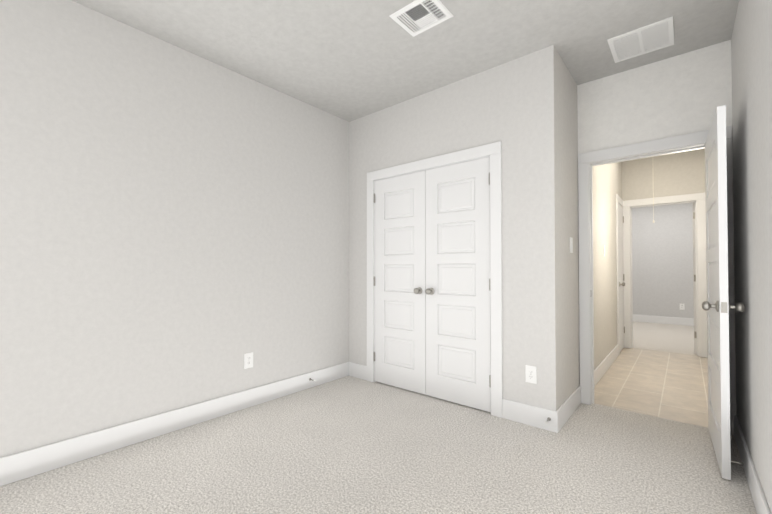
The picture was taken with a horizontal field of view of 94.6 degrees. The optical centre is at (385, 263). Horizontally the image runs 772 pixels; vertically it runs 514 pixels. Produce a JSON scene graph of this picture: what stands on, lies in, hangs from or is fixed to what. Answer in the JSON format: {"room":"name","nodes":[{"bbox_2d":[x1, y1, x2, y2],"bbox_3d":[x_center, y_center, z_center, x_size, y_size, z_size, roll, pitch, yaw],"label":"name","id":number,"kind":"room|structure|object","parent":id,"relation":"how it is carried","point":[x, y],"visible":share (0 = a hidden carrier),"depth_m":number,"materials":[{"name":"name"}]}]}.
{"room":"bedroom","nodes":[
{"label":"bedroom","id":0,"kind":"room"},
{"bbox_2d":[0,0,348,457],"bbox_3d":[-1.827,-0.193,2.243,0.120,2.740,4.540,-1,-1,40],"label":"wall","id":1,"kind":"structure","parent":0,"point":[174,227],"depth_m":2.40,"materials":[{"name":"paint"}]},
{"bbox_2d":[0,362,351,485],"bbox_3d":[-1.774,1.102,2.180,0.018,0.148,4.300,-1,-1,40],"label":"baseboard","id":2,"kind":"structure","parent":1,"relation":"attached to","point":[30,463],"depth_m":2.38,"materials":[{"name":"white wood"}]},
{"bbox_2d":[244,352,252,368],"bbox_3d":[-1.137,0.802,2.951,0.007,0.124,0.078,-1,-1,40],"label":"outlet","id":3,"kind":"object","parent":1,"relation":"attached to","point":[248,360],"visible":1,"depth_m":2.95,"materials":[{"name":"white plastic"}]},
{"bbox_2d":[0,376,756,513],"bbox_3d":[-0.404,1.196,1.460,3.280,0.060,5.200,-1,-1,40],"label":"floor","id":4,"kind":"structure","parent":0,"point":[349,445],"depth_m":2.06,"materials":[{"name":"beige carpet"}]},
{"bbox_2d":[72,0,738,121],"bbox_3d":[1.994,-1.595,3.456,4.440,0.100,11.280,-1,-1,40],"label":"ceiling","id":5,"kind":"structure","parent":0,"point":[349,60],"depth_m":2.46,"materials":[{"name":"paint"}]},
{"bbox_2d":[389,0,452,36],"bbox_3d":[0.223,-1.557,2.246,0.312,0.011,0.262,-1,-1,40],"label":"ceiling vent","id":6,"kind":"object","parent":5,"relation":"in","point":[415,18],"visible":1,"depth_m":2.24,"materials":[{"name":"white plastic"}]},
{"bbox_2d":[607,16,673,62],"bbox_3d":[1.790,-1.554,2.499,0.355,0.010,0.355,-1,-1,40],"label":"ceiling vent","id":7,"kind":"object","parent":5,"relation":"in","point":[658,35],"visible":1,"depth_m":2.48,"materials":[{"name":"white plastic"}]},
{"bbox_2d":[653,192,654,222],"bbox_3d":[2.825,-0.983,3.768,0.017,1.114,0.017,-1,-1,40],"label":"pull cord","id":8,"kind":"object","parent":5,"relation":"hanging from","point":[653,207],"visible":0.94,"depth_m":3.76,"materials":[{"name":"white fabric"}]},
{"bbox_2d":[349,51,537,406],"bbox_3d":[0.389,-0.178,3.268,1.957,2.740,0.120,-1,-1,40],"label":"wall","id":9,"kind":"structure","parent":0,"point":[494,104],"depth_m":2.83,"materials":[{"name":"paint"}]},
{"bbox_2d":[374,171,425,394],"bbox_3d":[0.106,0.169,3.400,0.619,2.022,0.106,-1,-1,40],"label":"closet door","id":10,"kind":"structure","parent":9,"relation":"in","point":[400,286],"depth_m":3.39,"materials":[{"name":"white painted wood"},{"name":"satin nickel"}]},
{"bbox_2d":[367,141,502,417],"bbox_3d":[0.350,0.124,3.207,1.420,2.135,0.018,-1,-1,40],"label":"trim","id":11,"kind":"structure","parent":9,"relation":"attached to","point":[493,150],"depth_m":2.80,"materials":[{"name":"white wood"}]},
{"bbox_2d":[425,157,490,411],"bbox_3d":[0.583,0.163,2.999,0.619,2.022,0.106,-1,-1,40],"label":"closet door","id":12,"kind":"structure","parent":9,"relation":"in","point":[458,322],"depth_m":3.00,"materials":[{"name":"white painted wood"},{"name":"satin nickel"}]},
{"bbox_2d":[525,365,536,383],"bbox_3d":[1.061,0.811,2.606,0.078,0.124,0.007,-1,-1,40],"label":"outlet","id":13,"kind":"object","parent":9,"relation":"attached to","point":[531,373],"visible":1,"depth_m":2.60,"materials":[{"name":"white plastic"}]},
{"bbox_2d":[502,399,559,430],"bbox_3d":[1.040,1.109,2.619,0.375,0.148,0.018,-1,-1,40],"label":"baseboard","id":14,"kind":"structure","parent":9,"relation":"attached to","point":[534,416],"depth_m":2.61,"materials":[{"name":"white wood"}]},
{"bbox_2d":[536,45,621,410],"bbox_3d":[2.277,-0.169,3.896,0.128,2.740,3.510,-1,-1,40],"label":"wall","id":15,"kind":"structure","parent":0,"point":[557,229],"depth_m":2.70,"materials":[{"name":"paint"}]},
{"bbox_2d":[552,386,580,432],"bbox_3d":[1.423,1.111,2.761,0.014,0.148,0.729,-1,-1,40],"label":"baseboard","id":16,"kind":"structure","parent":15,"relation":"attached to","point":[560,417],"depth_m":2.66,"materials":[{"name":"white wood"}]},
{"bbox_2d":[570,237,572,252],"bbox_3d":[1.493,-0.149,2.864,0.012,0.124,0.078,-1,-1,40],"label":"bedroom light switch","id":17,"kind":"object","parent":15,"relation":"attached to","point":[571,244],"visible":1,"depth_m":2.85,"materials":[{"name":"white plastic"}]},
{"bbox_2d":[594,344,617,386],"bbox_3d":[2.410,1.127,3.924,0.014,0.148,2.009,-1,-1,40],"label":"baseboard","id":18,"kind":"structure","parent":15,"relation":"attached to","point":[602,368],"depth_m":3.86,"materials":[{"name":"white wood"}]},
{"bbox_2d":[618,203,624,351],"bbox_3d":[3.307,0.192,4.956,0.078,2.024,0.515,-1,-1,40],"label":"door","id":19,"kind":"structure","parent":15,"relation":"in","point":[621,282],"depth_m":4.99,"materials":[{"name":"white wood"}]},
{"bbox_2d":[594,348,707,427],"bbox_3d":[2.962,1.231,3.850,1.195,0.058,2.790,-1,-1,40],"label":"floor","id":20,"kind":"structure","parent":0,"point":[668,385],"depth_m":3.50,"materials":[{"name":"beige tile"}]},
{"bbox_2d":[577,40,735,393],"bbox_3d":[2.071,-0.185,2.814,0.963,2.740,0.120,-1,-1,40],"label":"wall","id":21,"kind":"structure","parent":0,"point":[686,93],"depth_m":2.74,"materials":[{"name":"paint"}]},
{"bbox_2d":[578,126,735,435],"bbox_3d":[2.065,0.118,2.803,0.955,2.135,0.138,-1,-1,40],"label":"door frame","id":22,"kind":"structure","parent":21,"relation":"attached to","point":[656,145],"depth_m":3.00,"materials":[{"name":"white wood"}]},
{"bbox_2d":[702,105,744,479],"bbox_3d":[2.069,0.153,2.234,0.176,2.024,0.780,-1,-1,38],"label":"bedroom door","id":23,"kind":"structure","parent":21,"relation":"in","point":[716,306],"depth_m":1.98,"materials":[{"name":"painted wood"},{"name":"satin nickel"}]},
{"bbox_2d":[632,203,693,318],"bbox_3d":[5.964,-0.119,7.388,3.440,2.740,0.120,-1,-1,40],"label":"wall","id":24,"kind":"structure","parent":0,"point":[662,264],"depth_m":7.45,"materials":[{"name":"paint"}]},
{"bbox_2d":[633,314,693,325],"bbox_3d":[5.920,1.176,7.317,3.200,0.148,0.018,-1,-1,40],"label":"baseboard","id":25,"kind":"structure","parent":24,"relation":"attached to","point":[666,320],"depth_m":7.40,"materials":[{"name":"white wood"}]},
{"bbox_2d":[680,303,684,309],"bbox_3d":[6.020,0.874,7.243,0.078,0.124,0.007,-1,-1,40],"label":"outlet","id":26,"kind":"object","parent":24,"relation":"attached to","point":[682,306],"visible":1,"depth_m":7.24,"materials":[{"name":"white plastic"}]},
{"bbox_2d":[622,148,704,200],"bbox_3d":[3.888,-0.154,4.914,3.200,2.740,0.120,-1,-1,40],"label":"wall","id":27,"kind":"structure","parent":0,"point":[679,173],"depth_m":4.90,"materials":[{"name":"paint"}]},
{"bbox_2d":[616,192,706,357],"bbox_3d":[3.639,0.145,4.707,0.910,2.135,0.750,-1,-1,40],"label":"door frame","id":28,"kind":"structure","parent":27,"relation":"attached to","point":[701,270],"depth_m":4.72,"materials":[{"name":"white wood"}]},
{"bbox_2d":[692,203,696,353],"bbox_3d":[4.417,0.193,4.999,0.723,2.024,0.176,1,-1,-39],"label":"door","id":29,"kind":"structure","parent":27,"relation":"in","point":[694,280],"depth_m":4.78,"materials":[{"name":"white wood"}]},
{"bbox_2d":[633,321,696,354],"bbox_3d":[4.945,1.263,6.154,3.440,0.060,3.290,-1,-1,40],"label":"floor","id":30,"kind":"structure","parent":0,"point":[672,338],"depth_m":5.93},
{"bbox_2d":[731,0,771,513],"bbox_3d":[0.868,-0.217,0.538,0.120,2.740,5.153,-1,-1,40],"label":"wall","id":31,"kind":"structure","parent":0,"point":[751,51],"depth_m":1.74,"materials":[{"name":"paint"}]},
{"bbox_2d":[734,415,770,513],"bbox_3d":[0.777,1.079,0.518,0.018,0.148,5.033,-1,-1,40],"label":"baseboard","id":32,"kind":"structure","parent":31,"relation":"attached to","point":[760,502],"depth_m":1.82,"materials":[{"name":"white wood"}]}
]}

